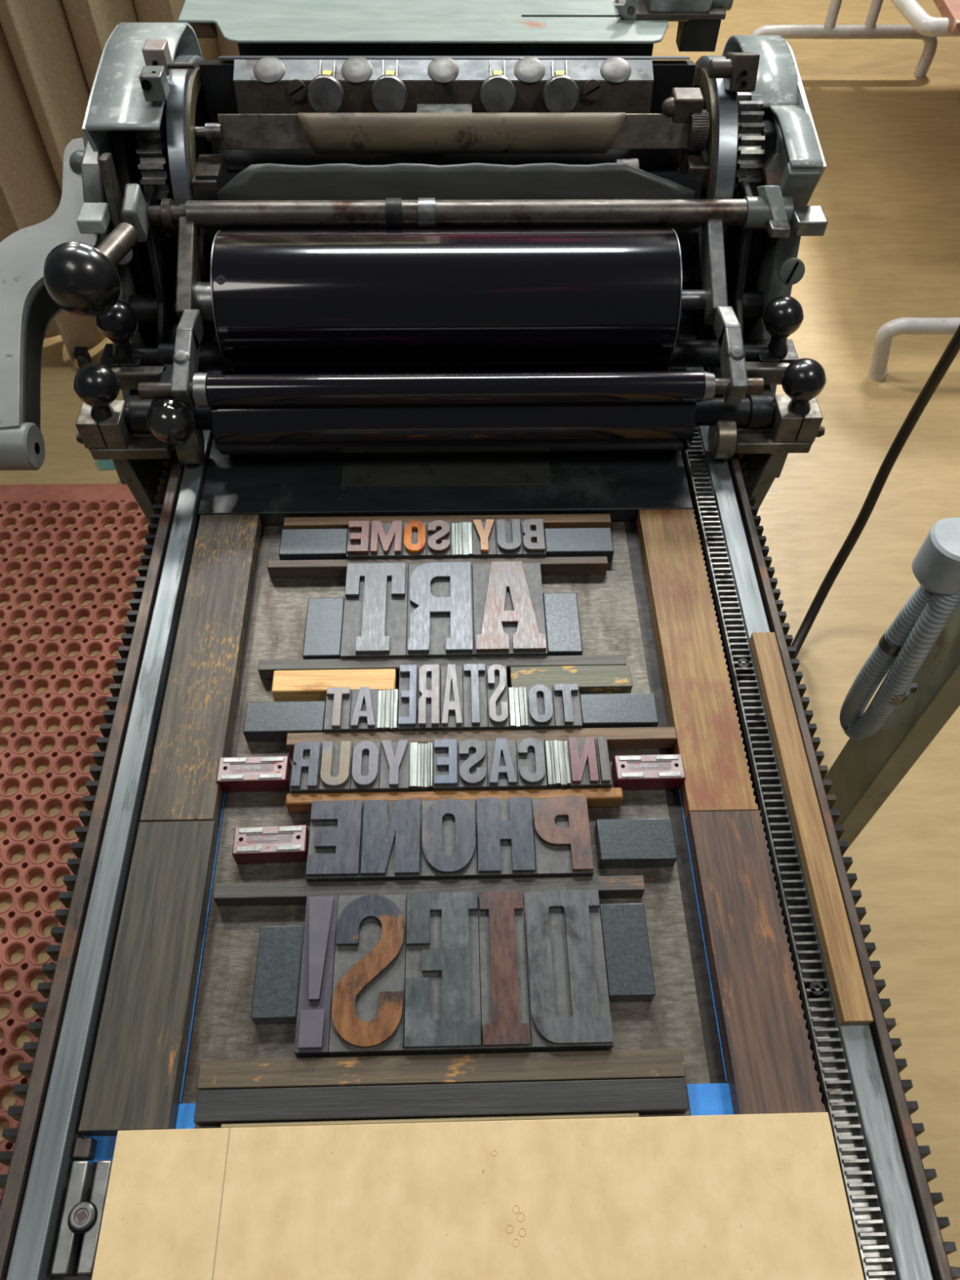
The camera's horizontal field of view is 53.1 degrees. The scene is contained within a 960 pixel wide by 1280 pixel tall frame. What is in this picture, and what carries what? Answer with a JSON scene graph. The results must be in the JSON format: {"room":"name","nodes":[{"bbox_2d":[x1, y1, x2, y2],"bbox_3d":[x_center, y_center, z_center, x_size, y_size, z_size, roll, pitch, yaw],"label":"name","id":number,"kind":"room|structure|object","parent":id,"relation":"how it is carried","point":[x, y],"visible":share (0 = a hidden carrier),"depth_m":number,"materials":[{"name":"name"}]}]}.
{"room":"print shop","nodes":[
{"label":"print shop","id":0,"kind":"room"},
{"bbox_2d":[0,0,959,1279],"bbox_3d":[-0.087,-1.312,2.874,8.400,0.050,8.500,-1,54,-1],"label":"floor","id":1,"kind":"structure","parent":0,"point":[887,192],"depth_m":2.18,"materials":[{"name":"brown wood"}]},
{"bbox_2d":[0,483,149,1198],"bbox_3d":[-0.862,0.278,1.667,0.813,0.021,1.522,-1,54,-1],"label":"rubber mat","id":2,"kind":"object","parent":1,"relation":"on","point":[25,498],"visible":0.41,"depth_m":1.81,"materials":[{"name":"rubber"}]},
{"bbox_2d":[73,346,91,368],"bbox_3d":[-0.967,-0.685,2.344,0.030,0.053,0.048,-1,54,-1],"label":"stand caster","id":3,"kind":"object","parent":1,"relation":"on","point":[82,354],"visible":0.79,"depth_m":2.33,"materials":[{"name":"black rubber"}]},
{"bbox_2d":[95,459,115,470],"bbox_3d":[-0.820,-0.426,2.190,0.107,0.001,0.112,-5,54,-5],"label":"paint mark","id":4,"kind":"object","parent":1,"relation":"on","point":[102,464],"visible":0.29,"depth_m":2.17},
{"bbox_2d":[0,0,239,361],"bbox_3d":[-1.449,-1.992,1.885,2.847,2.282,0.827,30,59,19],"label":"curtain","id":5,"kind":"object","parent":1,"relation":"on","point":[51,51],"visible":0.1,"depth_m":1.91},
{"bbox_2d":[0,0,959,1279],"bbox_3d":[-0.073,0.034,1.152,0.761,1.158,2.200,-1,54,-1],"label":"press","id":6,"kind":"object","parent":1,"relation":"on","point":[372,258],"depth_m":0.85,"materials":[{"name":"metal"}]},
{"bbox_2d":[50,1160,112,1277],"bbox_3d":[-0.219,0.321,0.534,0.023,0.019,0.054,-1,54,-1],"label":"quoins","id":7,"kind":"object","parent":6,"relation":"on","point":[76,1248],"visible":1,"depth_m":0.53,"materials":[{"name":"metal"}]},
{"bbox_2d":[72,1137,97,1160],"bbox_3d":[-0.229,0.295,0.557,0.010,0.011,0.010,-1,54,-1],"label":"stub","id":8,"kind":"object","parent":6,"relation":"on","point":[84,1148],"visible":1,"depth_m":0.55,"materials":[{"name":"brown metal"}]},
{"bbox_2d":[84,1135,116,1162],"bbox_3d":[-0.221,0.298,0.562,0.024,0.001,0.014,-1,54,-1],"label":"tape","id":9,"kind":"object","parent":6,"relation":"on","point":[105,1146],"visible":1,"depth_m":0.56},
{"bbox_2d":[78,820,218,1135],"bbox_3d":[-0.208,0.209,0.617,0.052,0.016,0.194,-1,54,-1],"label":"wood furniture","id":10,"kind":"object","parent":6,"relation":"on","point":[135,1079],"visible":1,"depth_m":0.60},
{"bbox_2d":[175,1102,195,1128],"bbox_3d":[-0.174,0.285,0.571,0.011,0.001,0.017,-1,54,-1],"label":"tape","id":11,"kind":"object","parent":6,"relation":"on","point":[186,1112],"visible":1,"depth_m":0.57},
{"bbox_2d":[139,514,262,826],"bbox_3d":[-0.215,0.012,0.760,0.051,0.016,0.290,-1,54,-1],"label":"wood furniture","id":12,"kind":"object","parent":6,"relation":"on","point":[194,731],"visible":1,"depth_m":0.74,"materials":[{"name":"brown wood"}]},
{"bbox_2d":[179,791,225,1102],"bbox_3d":[-0.183,0.192,0.639,0.001,0.001,0.212,-1,54,-1],"label":"tape","id":13,"kind":"object","parent":6,"relation":"on","point":[224,792],"visible":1,"depth_m":0.63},
{"bbox_2d":[182,789,311,1103],"bbox_3d":[-0.148,0.194,0.638,0.067,0.005,0.208,-1,54,-1],"label":"steel plate","id":14,"kind":"object","parent":6,"relation":"on","point":[224,1028],"depth_m":0.63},
{"bbox_2d":[231,825,309,863],"bbox_3d":[-0.144,0.141,0.665,0.050,0.018,0.020,-2,54,-2],"label":"magnet","id":15,"kind":"object","parent":14,"relation":"on","point":[288,843],"visible":0.98,"depth_m":0.66,"materials":[{"name":"red paint"}]},
{"bbox_2d":[250,924,304,1024],"bbox_3d":[-0.128,0.214,0.615,0.029,0.015,0.058,-1,54,-1],"label":"furniture","id":16,"kind":"object","parent":14,"relation":"on","point":[279,955],"visible":0.97,"depth_m":0.61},
{"bbox_2d":[293,895,337,1057],"bbox_3d":[-0.103,0.212,0.611,0.021,0.022,0.098,-1,54,-1],"label":"block","id":17,"kind":"object","parent":14,"relation":"on","point":[312,1037],"visible":1,"depth_m":0.60,"materials":[{"name":"wood"}]},
{"bbox_2d":[306,800,363,881],"bbox_3d":[-0.099,0.140,0.663,0.036,0.022,0.056,-1,54,-1],"label":"block","id":18,"kind":"object","parent":14,"relation":"on","point":[335,832],"visible":0.94,"depth_m":0.65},
{"bbox_2d":[328,893,406,1057],"bbox_3d":[-0.070,0.212,0.612,0.045,0.022,0.098,-1,54,-1],"label":"block","id":19,"kind":"object","parent":14,"relation":"on","point":[367,1013],"visible":0.98,"depth_m":0.60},
{"bbox_2d":[360,799,422,880],"bbox_3d":[-0.061,0.140,0.664,0.040,0.022,0.056,-1,54,-1],"label":"block","id":20,"kind":"object","parent":14,"relation":"on","point":[391,837],"visible":1,"depth_m":0.65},
{"bbox_2d":[213,875,644,906],"bbox_3d":[-0.033,0.169,0.648,0.288,0.015,0.010,-1,54,-1],"label":"wood strip","id":21,"kind":"object","parent":14,"relation":"on","point":[631,886],"visible":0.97,"depth_m":0.64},
{"bbox_2d":[193,1077,688,1126],"bbox_3d":[-0.022,0.275,0.571,0.289,0.015,0.017,-1,54,-1],"label":"wood furniture","id":22,"kind":"object","parent":14,"relation":"on","point":[649,1096],"visible":1,"depth_m":0.56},
{"bbox_2d":[196,1048,685,1089],"bbox_3d":[-0.022,0.261,0.582,0.291,0.015,0.016,-1,54,-1],"label":"wood furniture","id":23,"kind":"object","parent":14,"relation":"on","point":[645,1064],"visible":1,"depth_m":0.57,"materials":[{"name":"brown wood"}]},
{"bbox_2d":[404,891,481,1055],"bbox_3d":[-0.024,0.211,0.613,0.047,0.022,0.098,-1,54,-1],"label":"block","id":24,"kind":"object","parent":14,"relation":"on","point":[442,1015],"visible":1,"depth_m":0.60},
{"bbox_2d":[421,798,477,879],"bbox_3d":[-0.021,0.139,0.665,0.038,0.022,0.056,-1,54,-1],"label":"block","id":25,"kind":"object","parent":14,"relation":"on","point":[448,825],"visible":1,"depth_m":0.66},
{"bbox_2d":[231,525,346,768],"bbox_3d":[-0.150,-0.003,0.781,0.075,0.005,0.243,-1,54,-1],"label":"steel plate","id":26,"kind":"object","parent":6,"relation":"on","point":[279,611],"depth_m":0.79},
{"bbox_2d":[216,755,291,791],"bbox_3d":[-0.164,0.097,0.696,0.050,0.018,0.021,-1,54,-2],"label":"magnet","id":27,"kind":"object","parent":26,"relation":"on","point":[237,774],"visible":1,"depth_m":0.69,"materials":[{"name":"red paint"}]},
{"bbox_2d":[243,700,325,741],"bbox_3d":[-0.146,0.061,0.725,0.060,0.015,0.027,-1,54,-1],"label":"furniture","id":28,"kind":"object","parent":26,"relation":"on","point":[272,721],"visible":0.94,"depth_m":0.72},
{"bbox_2d":[289,741,322,793],"bbox_3d":[-0.125,0.095,0.696,0.020,0.022,0.038,-1,54,-1],"label":"block","id":29,"kind":"object","parent":26,"relation":"on","point":[307,755],"visible":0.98,"depth_m":0.69,"materials":[{"name":"wood"}]},
{"bbox_2d":[278,528,348,559],"bbox_3d":[-0.142,-0.080,0.827,0.057,0.015,0.029,-1,54,-1],"label":"furniture","id":30,"kind":"object","parent":26,"relation":"on","point":[295,544],"visible":0.87,"depth_m":0.82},
{"bbox_2d":[302,597,344,659],"bbox_3d":[-0.125,-0.007,0.774,0.030,0.015,0.058,-1,54,-1],"label":"furniture","id":31,"kind":"object","parent":26,"relation":"on","point":[324,617],"visible":0.88,"depth_m":0.77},
{"bbox_2d":[271,668,396,701],"bbox_3d":[-0.112,0.035,0.744,0.094,0.015,0.020,-1,54,-1],"label":"wood block","id":32,"kind":"object","parent":26,"relation":"on","point":[287,685],"visible":0.87,"depth_m":0.74,"materials":[{"name":"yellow wood"}]},
{"bbox_2d":[319,740,352,792],"bbox_3d":[-0.104,0.094,0.697,0.022,0.022,0.038,-1,54,-1],"label":"block","id":33,"kind":"object","parent":26,"relation":"on","point":[336,757],"visible":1,"depth_m":0.69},
{"bbox_2d":[323,687,351,732],"bbox_3d":[-0.107,0.056,0.725,0.019,0.022,0.035,-1,54,-1],"label":"block","id":34,"kind":"object","parent":26,"relation":"on","point":[338,700],"visible":0.91,"depth_m":0.72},
{"bbox_2d":[346,520,371,559],"bbox_3d":[-0.104,-0.082,0.825,0.019,0.022,0.038,-1,54,-1],"label":"block","id":35,"kind":"object","parent":26,"relation":"on","point":[359,531],"visible":0.86,"depth_m":0.81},
{"bbox_2d":[349,686,378,732],"bbox_3d":[-0.087,0.055,0.725,0.020,0.022,0.035,-1,54,-1],"label":"block","id":36,"kind":"object","parent":26,"relation":"on","point":[364,700],"visible":0.92,"depth_m":0.72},
{"bbox_2d":[350,740,380,792],"bbox_3d":[-0.083,0.094,0.697,0.020,0.022,0.038,-1,54,-1],"label":"block","id":37,"kind":"object","parent":26,"relation":"on","point":[366,758],"visible":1,"depth_m":0.69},
{"bbox_2d":[340,562,408,658],"bbox_3d":[-0.085,-0.021,0.781,0.051,0.022,0.093,-1,54,-1],"label":"block","id":38,"kind":"object","parent":26,"relation":"on","point":[375,617],"visible":0.91,"depth_m":0.77,"materials":[{"name":"grey wood"}]},
{"bbox_2d":[376,690,382,731],"bbox_3d":[-0.075,0.057,0.727,0.003,0.018,0.033,-1,54,-1],"label":"spacer","id":39,"kind":"object","parent":26,"relation":"on","point":[380,692],"visible":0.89,"depth_m":0.72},
{"bbox_2d":[380,689,386,731],"bbox_3d":[-0.073,0.057,0.727,0.003,0.018,0.033,-1,54,-1],"label":"spacer","id":40,"kind":"object","parent":26,"relation":"on","point":[384,691],"visible":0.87,"depth_m":0.72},
{"bbox_2d":[369,520,404,559],"bbox_3d":[-0.080,-0.083,0.825,0.028,0.022,0.038,-1,54,-1],"label":"block","id":41,"kind":"object","parent":26,"relation":"on","point":[386,542],"visible":0.88,"depth_m":0.81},
{"bbox_2d":[384,689,391,731],"bbox_3d":[-0.069,0.056,0.728,0.004,0.017,0.034,-1,54,-1],"label":"spacer","id":42,"kind":"object","parent":26,"relation":"on","point":[388,704],"visible":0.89,"depth_m":0.72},
{"bbox_2d":[378,739,409,791],"bbox_3d":[-0.062,0.094,0.698,0.021,0.022,0.038,-1,54,-1],"label":"block","id":43,"kind":"object","parent":26,"relation":"on","point":[394,766],"visible":0.95,"depth_m":0.69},
{"bbox_2d":[393,688,398,731],"bbox_3d":[-0.063,0.056,0.727,0.003,0.018,0.034,-1,54,-1],"label":"spacer","id":44,"kind":"object","parent":26,"relation":"on","point":[396,691],"visible":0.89,"depth_m":0.72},
{"bbox_2d":[397,664,417,731],"bbox_3d":[-0.055,0.047,0.732,0.014,0.022,0.055,-1,54,-1],"label":"block","id":45,"kind":"object","parent":26,"relation":"on","point":[408,674],"visible":0.95,"depth_m":0.72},
{"bbox_2d":[408,742,417,791],"bbox_3d":[-0.048,0.095,0.700,0.006,0.018,0.036,-1,54,-1],"label":"spacer","id":46,"kind":"object","parent":26,"relation":"on","point":[413,745],"visible":0.89,"depth_m":0.69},
{"bbox_2d":[402,520,426,559],"bbox_3d":[-0.056,-0.083,0.826,0.020,0.022,0.038,-1,54,-1],"label":"block","id":47,"kind":"object","parent":26,"relation":"on","point":[415,531],"visible":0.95,"depth_m":0.81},
{"bbox_2d":[417,742,421,791],"bbox_3d":[-0.044,0.095,0.700,0.002,0.018,0.035,-1,54,-1],"label":"spacer","id":48,"kind":"object","parent":26,"relation":"on","point":[419,758],"visible":0.89,"depth_m":0.69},
{"bbox_2d":[423,743,427,791],"bbox_3d":[-0.039,0.095,0.700,0.003,0.017,0.036,-1,54,-1],"label":"spacer","id":49,"kind":"object","parent":26,"relation":"on","point":[425,750],"visible":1,"depth_m":0.69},
{"bbox_2d":[417,664,440,730],"bbox_3d":[-0.039,0.047,0.732,0.017,0.022,0.055,-1,54,-1],"label":"block","id":50,"kind":"object","parent":26,"relation":"on","point":[428,708],"visible":1,"depth_m":0.72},
{"bbox_2d":[427,742,431,791],"bbox_3d":[-0.037,0.095,0.700,0.002,0.018,0.036,-1,54,-1],"label":"spacer","id":51,"kind":"object","parent":26,"relation":"on","point":[428,743],"visible":0.9,"depth_m":0.69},
{"bbox_2d":[257,654,626,679],"bbox_3d":[-0.029,0.021,0.755,0.287,0.015,0.010,-1,54,-1],"label":"wood strip","id":52,"kind":"object","parent":26,"relation":"on","point":[266,668],"visible":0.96,"depth_m":0.75,"materials":[{"name":"wood"}]},
{"bbox_2d":[433,738,457,791],"bbox_3d":[-0.025,0.093,0.699,0.018,0.022,0.038,-1,54,-1],"label":"block","id":53,"kind":"object","parent":26,"relation":"on","point":[445,751],"visible":0.99,"depth_m":0.69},
{"bbox_2d":[440,664,463,730],"bbox_3d":[-0.021,0.046,0.733,0.017,0.022,0.055,-1,54,-1],"label":"block","id":54,"kind":"object","parent":26,"relation":"on","point":[451,675],"visible":0.98,"depth_m":0.72,"materials":[{"name":"grey wood"}]},
{"bbox_2d":[285,787,622,812],"bbox_3d":[-0.018,0.115,0.688,0.240,0.015,0.009,-1,54,-1],"label":"wood strip","id":55,"kind":"object","parent":26,"relation":"on","point":[596,797],"visible":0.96,"depth_m":0.68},
{"bbox_2d":[91,1111,864,1279],"bbox_3d":[0.003,0.446,0.445,0.411,0.018,0.400,-1,54,-1],"label":"fibreboard","id":56,"kind":"object","parent":6,"relation":"on","point":[732,1197],"visible":1,"depth_m":0.53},
{"bbox_2d":[541,521,650,693],"bbox_3d":[0.092,-0.031,0.805,0.078,0.005,0.181,-1,54,-1],"label":"steel plate","id":57,"kind":"object","parent":6,"relation":"on","point":[610,624],"depth_m":0.80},
{"bbox_2d":[266,556,608,578],"bbox_3d":[-0.035,-0.062,0.815,0.286,0.015,0.008,-1,54,-1],"label":"wood strip","id":58,"kind":"object","parent":57,"relation":"on","point":[548,565],"visible":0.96,"depth_m":0.81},
{"bbox_2d":[426,520,451,558],"bbox_3d":[-0.035,-0.083,0.826,0.021,0.022,0.038,-1,54,-1],"label":"block","id":59,"kind":"object","parent":57,"relation":"on","point":[438,531],"visible":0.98,"depth_m":0.82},
{"bbox_2d":[406,561,474,657],"bbox_3d":[-0.032,-0.022,0.782,0.053,0.022,0.093,-1,54,-1],"label":"block","id":60,"kind":"object","parent":57,"relation":"on","point":[440,613],"visible":0.98,"depth_m":0.77,"materials":[{"name":"grey wood"}]},
{"bbox_2d":[283,513,611,533],"bbox_3d":[-0.028,-0.101,0.844,0.285,0.015,0.010,-1,54,-1],"label":"wood strip","id":61,"kind":"object","parent":57,"relation":"on","point":[601,520],"visible":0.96,"depth_m":0.84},
{"bbox_2d":[451,523,455,558],"bbox_3d":[-0.023,-0.082,0.828,0.003,0.018,0.036,-1,54,-1],"label":"spacer","id":62,"kind":"object","parent":57,"relation":"on","point":[453,525],"visible":0.79,"depth_m":0.82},
{"bbox_2d":[457,522,462,558],"bbox_3d":[-0.017,-0.082,0.829,0.003,0.017,0.037,-1,54,-1],"label":"spacer","id":63,"kind":"object","parent":57,"relation":"on","point":[460,524],"visible":0.78,"depth_m":0.82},
{"bbox_2d":[462,522,468,558],"bbox_3d":[-0.013,-0.082,0.828,0.005,0.018,0.037,-1,54,-1],"label":"spacer","id":64,"kind":"object","parent":57,"relation":"on","point":[464,525],"visible":0.78,"depth_m":0.82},
{"bbox_2d":[467,522,472,558],"bbox_3d":[-0.009,-0.082,0.829,0.003,0.018,0.036,-1,54,-1],"label":"spacer","id":65,"kind":"object","parent":57,"relation":"on","point":[469,524],"visible":0.77,"depth_m":0.82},
{"bbox_2d":[457,738,487,790],"bbox_3d":[-0.005,0.093,0.699,0.021,0.022,0.038,-1,54,-1],"label":"block","id":66,"kind":"object","parent":57,"relation":"on","point":[472,753],"visible":0.98,"depth_m":0.69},
{"bbox_2d":[462,663,488,730],"bbox_3d":[-0.004,0.046,0.733,0.018,0.022,0.055,-1,54,-1],"label":"block","id":67,"kind":"object","parent":57,"relation":"on","point":[474,675],"visible":0.97,"depth_m":0.72,"materials":[{"name":"grey wood"}]},
{"bbox_2d":[286,726,676,754],"bbox_3d":[0.002,0.075,0.717,0.288,0.015,0.010,-1,54,-1],"label":"wood strip","id":68,"kind":"object","parent":57,"relation":"on","point":[620,737],"visible":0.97,"depth_m":0.71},
{"bbox_2d":[471,519,496,558],"bbox_3d":[0.003,-0.084,0.827,0.020,0.022,0.038,-1,54,-1],"label":"block","id":69,"kind":"object","parent":57,"relation":"on","point":[483,533],"visible":0.89,"depth_m":0.82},
{"bbox_2d":[485,664,509,729],"bbox_3d":[0.013,0.046,0.734,0.016,0.022,0.055,-1,54,-1],"label":"block","id":70,"kind":"object","parent":57,"relation":"on","point":[498,716],"visible":0.98,"depth_m":0.72,"materials":[{"name":"wood"}]},
{"bbox_2d":[486,737,518,790],"bbox_3d":[0.016,0.093,0.700,0.022,0.022,0.038,-1,54,-1],"label":"block","id":71,"kind":"object","parent":57,"relation":"on","point":[501,753],"visible":0.95,"depth_m":0.69,"materials":[{"name":"grey wood"}]},
{"bbox_2d":[494,519,522,557],"bbox_3d":[0.025,-0.084,0.828,0.022,0.022,0.038,-1,54,-1],"label":"block","id":72,"kind":"object","parent":57,"relation":"on","point":[508,534],"visible":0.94,"depth_m":0.82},
{"bbox_2d":[471,561,547,657],"bbox_3d":[0.023,-0.023,0.783,0.057,0.022,0.093,-1,54,-1],"label":"block","id":73,"kind":"object","parent":57,"relation":"on","point":[508,610],"visible":0.97,"depth_m":0.77,"materials":[{"name":"pink wood"}]},
{"bbox_2d":[507,687,515,729],"bbox_3d":[0.024,0.055,0.729,0.004,0.018,0.034,-1,54,-1],"label":"spacer","id":74,"kind":"object","parent":57,"relation":"on","point":[511,692],"visible":0.89,"depth_m":0.72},
{"bbox_2d":[513,687,520,729],"bbox_3d":[0.028,0.055,0.730,0.003,0.017,0.035,-1,54,-1],"label":"spacer","id":75,"kind":"object","parent":57,"relation":"on","point":[515,689],"visible":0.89,"depth_m":0.72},
{"bbox_2d":[518,686,524,728],"bbox_3d":[0.031,0.055,0.730,0.003,0.018,0.034,-1,54,-1],"label":"spacer","id":76,"kind":"object","parent":57,"relation":"on","point":[520,689],"visible":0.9,"depth_m":0.72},
{"bbox_2d":[515,737,546,789],"bbox_3d":[0.037,0.092,0.700,0.020,0.022,0.038,-1,54,-1],"label":"block","id":77,"kind":"object","parent":57,"relation":"on","point":[531,756],"visible":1,"depth_m":0.69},
{"bbox_2d":[520,519,546,557],"bbox_3d":[0.046,-0.084,0.828,0.020,0.022,0.038,-1,54,-1],"label":"block","id":78,"kind":"object","parent":57,"relation":"on","point":[533,541],"visible":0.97,"depth_m":0.82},
{"bbox_2d":[525,684,555,728],"bbox_3d":[0.045,0.053,0.728,0.020,0.022,0.035,-1,54,-1],"label":"block","id":79,"kind":"object","parent":57,"relation":"on","point":[540,711],"visible":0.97,"depth_m":0.72,"materials":[{"name":"wood"}]},
{"bbox_2d":[544,740,552,788],"bbox_3d":[0.050,0.094,0.702,0.003,0.018,0.036,-1,54,-1],"label":"spacer","id":80,"kind":"object","parent":57,"relation":"on","point":[547,746],"visible":0.89,"depth_m":0.69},
{"bbox_2d":[549,740,555,788],"bbox_3d":[0.053,0.093,0.702,0.002,0.018,0.036,-1,54,-1],"label":"spacer","id":81,"kind":"object","parent":57,"relation":"on","point":[550,741],"visible":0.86,"depth_m":0.69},
{"bbox_2d":[552,740,560,788],"bbox_3d":[0.055,0.093,0.702,0.003,0.018,0.035,-1,54,-1],"label":"spacer","id":82,"kind":"object","parent":57,"relation":"on","point":[554,742],"visible":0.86,"depth_m":0.69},
{"bbox_2d":[557,740,567,788],"bbox_3d":[0.059,0.094,0.702,0.004,0.018,0.036,-1,54,-1],"label":"spacer","id":83,"kind":"object","parent":57,"relation":"on","point":[560,743],"visible":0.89,"depth_m":0.69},
{"bbox_2d":[542,592,582,655],"bbox_3d":[0.066,-0.011,0.780,0.028,0.015,0.060,-1,54,-1],"label":"furniture","id":84,"kind":"object","parent":57,"relation":"on","point":[563,634],"visible":0.89,"depth_m":0.77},
{"bbox_2d":[551,684,582,728],"bbox_3d":[0.066,0.053,0.729,0.020,0.022,0.035,-1,54,-1],"label":"block","id":85,"kind":"object","parent":57,"relation":"on","point":[566,697],"visible":0.94,"depth_m":0.72,"materials":[{"name":"wood"}]},
{"bbox_2d":[563,740,571,788],"bbox_3d":[0.063,0.093,0.702,0.003,0.018,0.035,-1,54,-1],"label":"spacer","id":86,"kind":"object","parent":57,"relation":"on","point":[565,742],"visible":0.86,"depth_m":0.69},
{"bbox_2d":[509,665,632,693],"bbox_3d":[0.070,0.033,0.748,0.093,0.015,0.020,-1,54,-1],"label":"wood block","id":87,"kind":"object","parent":57,"relation":"on","point":[593,679],"visible":0.86,"depth_m":0.74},
{"bbox_2d":[543,527,613,561],"bbox_3d":[0.085,-0.082,0.832,0.058,0.015,0.028,-1,54,-1],"label":"furniture","id":88,"kind":"object","parent":57,"relation":"on","point":[597,541],"visible":0.87,"depth_m":0.82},
{"bbox_2d":[566,737,599,788],"bbox_3d":[0.074,0.092,0.701,0.020,0.022,0.038,-1,54,-1],"label":"block","id":89,"kind":"object","parent":57,"relation":"on","point":[584,771],"visible":0.95,"depth_m":0.69,"materials":[{"name":"brown wood"}]},
{"bbox_2d":[594,736,612,787],"bbox_3d":[0.089,0.092,0.701,0.009,0.022,0.038,-1,54,-1],"label":"block","id":90,"kind":"object","parent":57,"relation":"on","point":[601,742],"visible":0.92,"depth_m":0.69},
{"bbox_2d":[579,693,658,728],"bbox_3d":[0.105,0.056,0.732,0.058,0.015,0.027,-1,54,-1],"label":"furniture","id":91,"kind":"object","parent":57,"relation":"on","point":[615,710],"visible":0.92,"depth_m":0.72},
{"bbox_2d":[587,789,710,1116],"bbox_3d":[0.109,0.198,0.639,0.059,0.005,0.217,-1,54,-1],"label":"steel plate","id":92,"kind":"object","parent":6,"relation":"on","point":[667,1016],"depth_m":0.63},
{"bbox_2d":[478,890,531,1053],"bbox_3d":[0.015,0.211,0.614,0.030,0.022,0.098,-1,54,-1],"label":"block","id":93,"kind":"object","parent":92,"relation":"on","point":[505,1028],"visible":1,"depth_m":0.60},
{"bbox_2d":[475,796,536,878],"bbox_3d":[0.017,0.139,0.666,0.039,0.022,0.056,-1,54,-1],"label":"block","id":94,"kind":"object","parent":92,"relation":"on","point":[505,847],"visible":1,"depth_m":0.66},
{"bbox_2d":[531,795,593,877],"bbox_3d":[0.057,0.138,0.667,0.039,0.022,0.056,-1,54,-1],"label":"block","id":95,"kind":"object","parent":92,"relation":"on","point":[561,824],"visible":0.99,"depth_m":0.66,"materials":[{"name":"brown wood"}]},
{"bbox_2d":[523,888,613,1052],"bbox_3d":[0.055,0.210,0.615,0.050,0.022,0.098,-1,54,-1],"label":"block","id":96,"kind":"object","parent":92,"relation":"on","point":[569,1005],"visible":0.98,"depth_m":0.60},
{"bbox_2d":[600,902,655,1002],"bbox_3d":[0.095,0.203,0.625,0.030,0.015,0.060,-1,54,-1],"label":"furniture","id":97,"kind":"object","parent":92,"relation":"on","point":[628,960],"visible":1,"depth_m":0.62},
{"bbox_2d":[594,817,677,868],"bbox_3d":[0.108,0.142,0.670,0.053,0.015,0.030,-1,54,-1],"label":"furniture","id":98,"kind":"object","parent":92,"relation":"on","point":[647,842],"visible":1,"depth_m":0.66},
{"bbox_2d":[611,754,685,790],"bbox_3d":[0.123,0.096,0.701,0.050,0.018,0.021,-1,54,-1],"label":"magnet","id":99,"kind":"object","parent":92,"relation":"on","point":[661,771],"visible":1,"depth_m":0.69,"materials":[{"name":"red paint"}]},
{"bbox_2d":[686,1083,733,1115],"bbox_3d":[0.139,0.279,0.579,0.026,0.001,0.021,-1,54,-1],"label":"tape","id":100,"kind":"object","parent":92,"relation":"on","point":[705,1099],"visible":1,"depth_m":0.58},
{"bbox_2d":[636,509,758,819],"bbox_3d":[0.168,0.007,0.769,0.049,0.016,0.290,-1,54,-1],"label":"wood furniture","id":101,"kind":"object","parent":6,"relation":"on","point":[702,712],"visible":1,"depth_m":0.75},
{"bbox_2d":[678,788,727,1081],"bbox_3d":[0.148,0.186,0.648,0.001,0.001,0.208,-1,54,-1],"label":"tape","id":102,"kind":"object","parent":6,"relation":"on","point":[678,788],"visible":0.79,"depth_m":0.64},
{"bbox_2d":[685,810,826,1114],"bbox_3d":[0.175,0.204,0.626,0.051,0.016,0.194,-1,54,-1],"label":"wood furniture","id":103,"kind":"object","parent":6,"relation":"on","point":[770,1064],"visible":1,"depth_m":0.61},
{"bbox_2d":[751,0,959,77],"bbox_3d":[1.707,-1.750,2.728,1.607,0.746,1.455,-1,54,-1],"label":"metal rack legs","id":104,"kind":"object","parent":1,"relation":"on","point":[922,26],"visible":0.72,"depth_m":3.20,"materials":[{"name":"white metal"}]},
{"bbox_2d":[790,324,959,658],"bbox_3d":[0.660,-0.258,1.590,0.034,0.799,0.442,29,59,19],"label":"power cable","id":105,"kind":"object","parent":1,"relation":"on","point":[948,355],"visible":0.85,"depth_m":1.70,"materials":[{"name":"rubber"}]},
{"bbox_2d":[823,603,959,849],"bbox_3d":[0.465,0.062,1.021,0.068,1.350,0.117,-1,54,-1],"label":"steel post","id":106,"kind":"object","parent":1,"relation":"on","point":[864,773],"visible":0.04,"depth_m":1.05,"materials":[{"name":"metal"}]},
{"bbox_2d":[911,517,959,594],"bbox_3d":[0.421,-0.072,0.854,0.060,0.058,0.052,-1,54,-1],"label":"cap","id":107,"kind":"object","parent":106,"relation":"attached to","point":[935,566],"visible":1,"depth_m":0.84,"materials":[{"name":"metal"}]},
{"bbox_2d":[839,584,959,740],"bbox_3d":[0.419,0.024,0.969,0.038,0.295,0.054,-17,56,-13],"label":"conduit","id":108,"kind":"object","parent":107,"relation":"attached to","point":[917,628],"visible":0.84,"depth_m":0.95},
{"bbox_2d":[879,630,902,656],"bbox_3d":[0.416,0.002,0.955,0.034,0.016,0.026,-1,54,-1],"label":"clamp","id":109,"kind":"object","parent":108,"relation":"attached to","point":[886,646],"visible":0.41,"depth_m":0.95,"materials":[{"name":"metal"}]},
{"bbox_2d":[887,683,918,704],"bbox_3d":[0.428,0.051,0.981,0.033,0.015,0.026,-1,54,-1],"label":"clamp","id":110,"kind":"object","parent":108,"relation":"attached to","point":[913,687],"visible":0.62,"depth_m":0.97,"materials":[{"name":"metal"}]},
{"bbox_2d":[867,316,959,381],"bbox_3d":[1.236,-0.705,2.324,0.586,0.175,0.042,-1,54,-1],"label":"frame","id":111,"kind":"object","parent":1,"relation":"on","point":[878,371],"visible":0.98,"depth_m":2.26,"materials":[{"name":"white metal"}]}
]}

